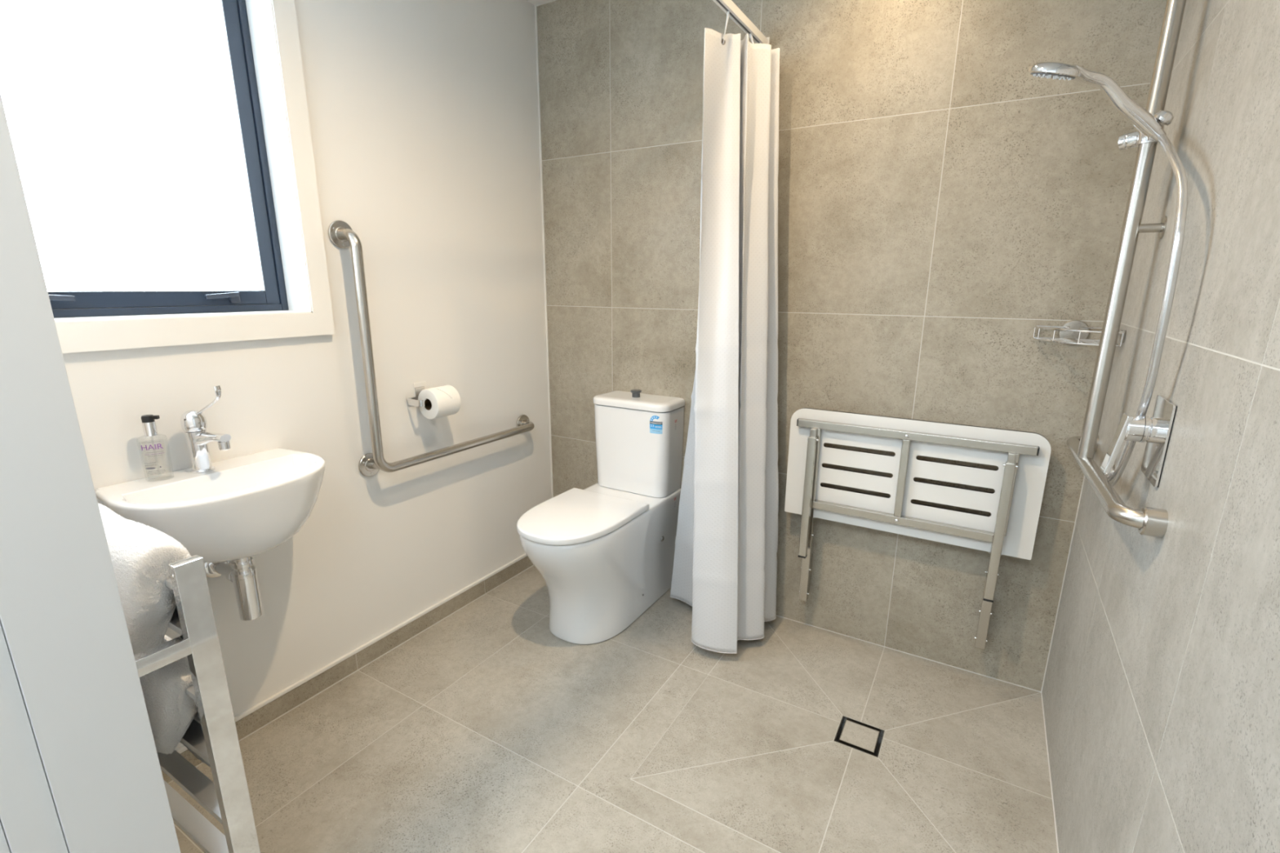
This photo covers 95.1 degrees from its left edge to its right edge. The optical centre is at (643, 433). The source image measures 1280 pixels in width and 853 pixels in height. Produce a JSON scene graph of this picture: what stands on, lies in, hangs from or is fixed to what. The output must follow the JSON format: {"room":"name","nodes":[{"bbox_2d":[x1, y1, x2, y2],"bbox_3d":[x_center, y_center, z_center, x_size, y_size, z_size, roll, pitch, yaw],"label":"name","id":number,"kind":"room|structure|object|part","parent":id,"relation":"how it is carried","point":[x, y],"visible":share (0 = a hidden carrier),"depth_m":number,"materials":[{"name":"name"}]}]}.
{"room":"accessible bathroom","nodes":[
{"label":"accessible bathroom","id":0,"kind":"room"},
{"bbox_2d":[62,0,551,750],"bbox_3d":[-0.993,-0.341,1.858,0.140,2.520,1.990,9,16,29],"label":"wall","id":1,"kind":"structure","parent":0,"point":[424,114],"depth_m":1.96,"materials":[{"name":"white paint"}]},
{"bbox_2d":[48,0,288,317],"bbox_3d":[-1.253,-0.730,1.378,0.052,0.884,0.688,9,16,29],"label":"window","id":2,"kind":"structure","parent":1,"relation":"in","point":[233,14],"depth_m":1.60,"materials":[{"name":"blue metal"}]},
{"bbox_3d":[-1.336,-0.299,1.313,0.021,0.029,0.088,9,16,29],"label":"handle","id":3,"kind":"part","parent":2,"relation":"part of","materials":[{"name":"grey metal"}]},
{"bbox_3d":[-1.157,-0.373,1.608,0.021,0.029,0.088,9,16,29],"label":"handle","id":4,"kind":"part","parent":2,"relation":"part of","materials":[{"name":"grey metal"}]},
{"bbox_2d":[53,0,312,322],"bbox_3d":[-1.210,-0.724,1.353,0.152,0.894,0.698,9,16,29],"label":"window frame","id":5,"kind":"structure","parent":1,"relation":"attached to","point":[260,16],"depth_m":1.62,"materials":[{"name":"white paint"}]},
{"bbox_2d":[55,0,335,353],"bbox_3d":[-1.150,-0.715,1.319,0.020,1.024,0.814,9,16,29],"label":"trim","id":6,"kind":"structure","parent":1,"relation":"attached to","point":[106,335],"depth_m":1.58,"materials":[{"name":"white paint"}]},
{"bbox_2d":[94,448,325,562],"bbox_3d":[-1.025,0.197,1.470,0.324,0.188,0.452,9,16,29],"label":"washbasin","id":7,"kind":"object","parent":1,"relation":"attached to","point":[251,504],"visible":0.86,"depth_m":1.39,"materials":[{"name":"white ceramic"}]},
{"bbox_2d":[138,414,173,474],"bbox_3d":[-1.171,0.034,1.399,0.056,0.159,0.036,-9,17,-32],"label":"soap dispenser","id":8,"kind":"object","parent":7,"relation":"on","point":[148,423],"visible":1,"depth_m":1.38,"materials":[{"name":"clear plastic"}]},
{"bbox_2d":[180,385,231,473],"bbox_3d":[-1.084,-0.010,1.452,0.126,0.221,0.053,4,15,14],"label":"tap","id":9,"kind":"object","parent":7,"relation":"on","point":[193,423],"visible":1,"depth_m":1.45,"materials":[{"name":"silver metal"}]},
{"bbox_3d":[-1.080,-0.076,1.438,0.099,0.085,0.018,2,14,8],"label":"lever handle","id":10,"kind":"part","parent":9,"relation":"part of","materials":[{"name":"silver metal"}]},
{"bbox_3d":[-1.074,0.018,1.454,0.096,0.041,0.037,4,15,16],"label":"spout","id":11,"kind":"part","parent":9,"relation":"part of","materials":[{"name":"silver metal"}]},
{"bbox_2d":[204,556,262,621],"bbox_3d":[-1.090,0.376,1.554,0.178,0.205,0.069,9,16,29],"label":"trap","id":12,"kind":"object","parent":7,"relation":"attached to","point":[242,572],"visible":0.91,"depth_m":1.52,"materials":[{"name":"silver metal"}]},
{"bbox_2d":[231,565,262,621],"bbox_3d":[-1.037,0.419,1.532,0.054,0.133,0.054,9,16,29],"label":"drain pipe","id":13,"kind":"object","parent":12,"relation":"on","point":[245,580],"depth_m":1.51,"materials":[{"name":"silver metal"}]},
{"bbox_2d":[161,555,533,783],"bbox_3d":[-0.907,0.751,2.144,0.010,0.064,1.840,9,16,29],"label":"baseboard","id":14,"kind":"structure","parent":1,"relation":"attached to","point":[263,716],"depth_m":2.02,"materials":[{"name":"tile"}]},
{"bbox_2d":[175,553,526,754],"bbox_3d":[-0.906,0.713,2.134,0.011,0.014,1.840,9,16,29],"label":"trim","id":15,"kind":"structure","parent":1,"relation":"attached to","point":[243,714],"depth_m":2.01,"materials":[{"name":"white paint"}]},
{"bbox_2d":[407,381,431,406],"bbox_3d":[-0.772,-0.139,2.079,0.077,0.078,0.120,9,16,29],"label":"toilet roll holder","id":16,"kind":"object","parent":1,"relation":"attached to","point":[419,387],"visible":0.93,"depth_m":2.07,"materials":[{"name":"silver metal"}]},
{"bbox_3d":[-0.801,-0.144,2.100,0.004,0.078,0.053,9,16,29],"label":"plate","id":17,"kind":"part","parent":16,"relation":"part of","materials":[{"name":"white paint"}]},
{"bbox_2d":[417,385,460,419],"bbox_3d":[-0.729,-0.112,2.088,0.108,0.108,0.103,9,16,29],"label":"toilet roll","id":18,"kind":"object","parent":16,"relation":"on","point":[445,400],"visible":0.98,"depth_m":2.05,"materials":[{"name":"white paper"}]},
{"bbox_2d":[328,220,534,476],"bbox_3d":[-0.692,-0.317,2.164,0.086,0.822,0.842,9,16,29],"label":"grab rail","id":19,"kind":"object","parent":1,"relation":"attached to","point":[340,233],"visible":1,"depth_m":1.85,"materials":[{"name":"grey metal"}]},
{"bbox_2d":[534,5,553,497],"bbox_3d":[-0.438,-0.593,2.621,0.004,2.300,0.006,9,16,29],"label":"trim","id":20,"kind":"structure","parent":1,"relation":"attached to","point":[535,8],"depth_m":2.55,"materials":[{"name":"white paint"}]},
{"bbox_2d":[526,0,555,5],"bbox_3d":[-0.096,-1.149,0.019,3.400,0.060,4.020,9,16,29],"label":"ceiling","id":21,"kind":"structure","parent":0,"point":[535,2],"depth_m":2.31,"materials":[{"name":"white paint"}]},
{"bbox_2d":[168,565,1057,852],"bbox_3d":[-0.071,0.933,1.677,2.355,0.050,2.090,9,16,29],"label":"floor","id":22,"kind":"structure","parent":0,"point":[486,730],"depth_m":1.68,"materials":[{"name":"tile"}]},
{"bbox_2d":[516,389,684,644],"bbox_3d":[-0.175,0.310,2.248,0.360,0.877,0.735,9,16,29],"label":"toilet","id":23,"kind":"object","parent":22,"relation":"on","point":[603,552],"visible":0.99,"depth_m":2.24,"materials":[{"name":"white ceramic"}]},
{"bbox_3d":[-0.248,0.303,2.121,0.357,0.027,0.452,9,16,29],"label":"lid","id":24,"kind":"part","parent":23,"relation":"part of","materials":[{"name":"white"}]},
{"bbox_3d":[-0.029,-0.131,2.386,0.359,0.032,0.172,9,16,29],"label":"cistern lid","id":25,"kind":"part","parent":23,"relation":"part of","materials":[{"name":"white ceramic"}]},
{"bbox_2d":[833,715,884,757],"bbox_3d":[0.640,0.910,1.740,0.122,0.029,0.120,9,16,29],"label":"floor drain","id":26,"kind":"object","parent":22,"relation":"on","point":[854,734],"visible":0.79,"depth_m":1.74,"materials":[{"name":"black"}]},
{"bbox_2d":[839,719,879,755],"bbox_3d":[0.640,0.907,1.739,0.098,0.022,0.096,9,16,29],"label":"drain cover","id":27,"kind":"object","parent":26,"relation":"on","point":[854,734],"depth_m":1.74,"materials":[{"name":"grey tile"}]},
{"bbox_2d":[536,0,1166,691],"bbox_3d":[0.469,-0.416,2.190,2.435,2.520,0.120,9,16,29],"label":"wall","id":28,"kind":"structure","parent":0,"point":[942,201],"depth_m":1.92,"materials":[{"name":"tile"}]},
{"bbox_2d":[712,0,769,44],"bbox_3d":[-0.055,-1.102,1.189,0.032,0.036,1.800,9,16,29],"label":"track","id":29,"kind":"object","parent":28,"relation":"attached to","point":[735,14],"visible":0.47,"depth_m":1.75,"materials":[{"name":"white metal"}]},
{"bbox_2d":[723,11,729,43],"bbox_3d":[0.238,-1.179,1.699,0.022,0.084,0.011,9,16,29],"label":"curtain hook","id":30,"kind":"object","parent":29,"relation":"hanging from","point":[728,12],"visible":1,"depth_m":1.69,"materials":[{"name":"white metal"}]},
{"bbox_2d":[670,27,779,653],"bbox_3d":[0.269,-0.234,2.031,0.432,1.970,0.386,9,16,29],"label":"shower curtain","id":31,"kind":"object","parent":30,"relation":"hanging from","point":[725,568],"visible":1,"depth_m":1.93,"materials":[{"name":"white fabric"}]},
{"bbox_2d":[749,33,754,44],"bbox_3d":[0.347,-1.213,1.837,0.037,0.085,0.011,9,16,29],"label":"curtain hook","id":32,"kind":"object","parent":29,"relation":"hanging from","point":[750,34],"visible":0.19,"depth_m":1.83,"materials":[{"name":"white metal"}]},
{"bbox_2d":[776,615,1040,692],"bbox_3d":[0.431,0.720,2.424,2.035,0.002,0.002,9,16,29],"label":"trim","id":33,"kind":"structure","parent":28,"relation":"attached to","point":[776,615],"depth_m":2.11,"materials":[{"name":"white plastic"}]},
{"bbox_2d":[784,408,1051,649],"bbox_3d":[0.860,0.314,1.988,0.776,0.738,0.125,9,16,29],"label":"shower bench","id":34,"kind":"object","parent":28,"relation":"attached to","point":[1022,458],"visible":1,"depth_m":1.91,"materials":[{"name":"white plastic"}]},
{"bbox_3d":[0.582,0.228,2.081,0.027,0.443,0.032,9,16,29],"label":"leg","id":35,"kind":"part","parent":34,"relation":"part of","materials":[{"name":"silver metal"}]},
{"bbox_3d":[0.605,0.110,2.078,0.028,0.266,0.022,9,16,29],"label":"rail","id":36,"kind":"part","parent":34,"relation":"part of","materials":[{"name":"silver metal"}]},
{"bbox_3d":[0.854,0.148,1.936,0.023,0.266,0.023,9,16,29],"label":"rail","id":37,"kind":"part","parent":34,"relation":"part of","materials":[{"name":"silver metal"}]},
{"bbox_3d":[0.853,0.290,1.972,0.570,0.027,0.024,9,16,29],"label":"rail","id":38,"kind":"part","parent":34,"relation":"part of","materials":[{"name":"silver metal"}]},
{"bbox_3d":[0.855,0.006,1.900,0.710,0.026,0.024,9,16,29],"label":"rail","id":39,"kind":"part","parent":34,"relation":"part of","materials":[{"name":"silver metal"}]},
{"bbox_3d":[0.864,0.147,1.951,0.776,0.398,0.013,9,16,29],"label":"seat plate","id":40,"kind":"part","parent":34,"relation":"part of","materials":[{"name":"white plastic"}]},
{"bbox_3d":[1.089,0.304,1.792,0.027,0.443,0.032,9,16,29],"label":"leg","id":41,"kind":"part","parent":34,"relation":"part of","materials":[{"name":"silver metal"}]},
{"bbox_3d":[1.112,0.186,1.790,0.028,0.266,0.022,9,16,29],"label":"rail","id":42,"kind":"part","parent":34,"relation":"part of","materials":[{"name":"silver metal"}]},
{"bbox_2d":[1032,320,1126,346],"bbox_3d":[1.185,-0.270,1.605,0.189,0.073,0.195,9,16,29],"label":"caddy","id":43,"kind":"object","parent":28,"relation":"attached to","point":[1073,332],"visible":0.94,"depth_m":1.66,"materials":[{"name":"silver metal"}]},
{"bbox_3d":[1.181,-0.252,1.607,0.183,0.004,0.186,9,16,29],"label":"rail","id":44,"kind":"part","parent":43,"relation":"part of","materials":[{"name":"silver metal"}]},
{"bbox_3d":[1.181,-0.284,1.599,0.184,0.006,0.188,9,16,29],"label":"rail","id":45,"kind":"part","parent":43,"relation":"part of","materials":[{"name":"silver metal"}]},
{"bbox_2d":[1041,0,1279,852],"bbox_3d":[0.869,-0.059,0.789,0.120,2.520,1.971,9,16,29],"label":"wall","id":46,"kind":"structure","parent":0,"point":[1161,691],"depth_m":0.91,"materials":[{"name":"tile"}]},
{"bbox_2d":[1040,475,1084,852],"bbox_3d":[0.849,-0.104,0.866,0.002,2.370,1.840,9,16,29],"label":"trim","id":47,"kind":"structure","parent":46,"relation":"attached to","point":[1084,475],"depth_m":1.78,"materials":[{"name":"white plastic"}]},
{"bbox_2d":[1066,0,1186,537],"bbox_3d":[1.049,-0.512,1.188,0.077,1.317,0.809,9,16,29],"label":"grab rail","id":48,"kind":"object","parent":46,"relation":"attached to","point":[1150,522],"visible":1,"depth_m":1.28,"materials":[{"name":"grey metal"}]},
{"bbox_3d":[1.043,0.086,1.340,0.064,0.066,0.792,9,16,29],"label":"rail","id":49,"kind":"part","parent":48,"relation":"part of","materials":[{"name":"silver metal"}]},
{"bbox_2d":[1118,110,1173,151],"bbox_3d":[1.082,-0.653,1.264,0.070,0.063,0.101,3,15,11],"label":"holder","id":50,"kind":"object","parent":48,"relation":"attached to","point":[1131,140],"visible":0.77,"depth_m":1.27,"materials":[{"name":"silver metal"}]},
{"bbox_2d":[1027,62,1161,137],"bbox_3d":[0.939,-0.700,1.231,0.289,0.143,0.092,-2,14,-9],"label":"shower","id":51,"kind":"object","parent":50,"relation":"on","point":[1135,113],"visible":1,"depth_m":1.21,"materials":[{"name":"silver metal"}]},
{"bbox_3d":[0.976,-0.689,1.215,0.220,0.130,0.051,1,14,1],"label":"handle","id":52,"kind":"part","parent":51,"relation":"part of","materials":[{"name":"silver metal"}]},
{"bbox_3d":[1.069,-0.649,1.304,0.035,0.035,0.017,-10,18,-37],"label":"clamp knob","id":53,"kind":"part","parent":50,"relation":"part of","materials":[{"name":"silver metal"}]},
{"bbox_3d":[1.090,-0.661,1.229,0.034,0.030,0.036,9,16,29],"label":"tilt knob","id":54,"kind":"part","parent":50,"relation":"part of","materials":[{"name":"silver metal"}]},
{"bbox_3d":[1.135,-0.450,1.281,0.004,0.048,0.048,9,16,29],"label":"bracket plate","id":55,"kind":"part","parent":48,"relation":"part of","materials":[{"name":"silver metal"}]},
{"bbox_2d":[1100,395,1177,487],"bbox_3d":[0.924,0.008,1.104,0.076,0.151,0.125,9,16,29],"label":"shower mixer","id":56,"kind":"object","parent":46,"relation":"attached to","point":[1156,430],"visible":1,"depth_m":1.08,"materials":[{"name":"silver metal"}]},
{"bbox_3d":[0.908,0.021,1.110,0.045,0.115,0.049,9,16,29],"label":"lever","id":57,"kind":"part","parent":56,"relation":"part of","materials":[{"name":"silver metal"}]},
{"bbox_2d":[1102,127,1188,486],"bbox_3d":[1.005,-0.230,1.170,0.062,0.777,0.403,9,16,29],"label":"shower hose","id":58,"kind":"object","parent":56,"relation":"attached to","point":[1180,173],"visible":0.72,"depth_m":1.02,"materials":[{"name":"silver metal"}]},
{"bbox_2d":[1102,464,1116,475],"bbox_3d":[1.107,0.093,1.393,0.022,0.040,0.040,9,16,29],"label":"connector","id":59,"kind":"object","parent":58,"relation":"attached to","point":[1114,466],"depth_m":1.38,"materials":[{"name":"silver metal"}]},
{"bbox_3d":[0.954,0.012,1.087,0.004,0.151,0.125,9,16,29],"label":"plate","id":60,"kind":"part","parent":56,"relation":"part of","materials":[{"name":"silver metal"}]},
{"bbox_3d":[-0.535,-0.007,0.552,2.295,2.520,0.130,9,16,29],"label":"wall","id":61,"kind":"structure","parent":0,"visible":0},
{"bbox_2d":[0,92,181,852],"bbox_3d":[-0.241,0.157,0.379,1.255,2.110,0.191,9,16,29],"label":"door","id":62,"kind":"structure","parent":61,"relation":"attached to","point":[81,771],"depth_m":0.73,"materials":[{"name":"white paint"}]},
{"bbox_2d":[133,555,260,852],"bbox_3d":[-0.972,0.538,1.107,0.540,0.745,0.127,9,16,29],"label":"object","id":63,"kind":"object","parent":61,"relation":"attached to","point":[227,798],"visible":0.41,"depth_m":1.00,"materials":[{"name":"silver metal"}]},
{"bbox_2d":[97,502,191,655],"bbox_3d":[-0.958,0.256,1.062,0.436,0.227,0.125,9,16,29],"label":"bath towel","id":64,"kind":"object","parent":63,"relation":"hanging from","point":[141,554],"visible":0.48,"depth_m":0.94,"materials":[{"name":"white fabric"}]},
{"bbox_3d":[-0.756,0.348,0.906,0.021,0.028,0.088,9,16,29],"label":"wall arm","id":65,"kind":"part","parent":63,"relation":"part of","materials":[{"name":"silver metal"}]},
{"bbox_2d":[139,635,210,767],"bbox_3d":[-0.964,0.514,1.140,0.434,0.279,0.104,9,16,29],"label":"hand towel","id":66,"kind":"object","parent":63,"relation":"hanging from","point":[171,711],"visible":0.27,"depth_m":1.00,"materials":[{"name":"white fabric"}]}
]}

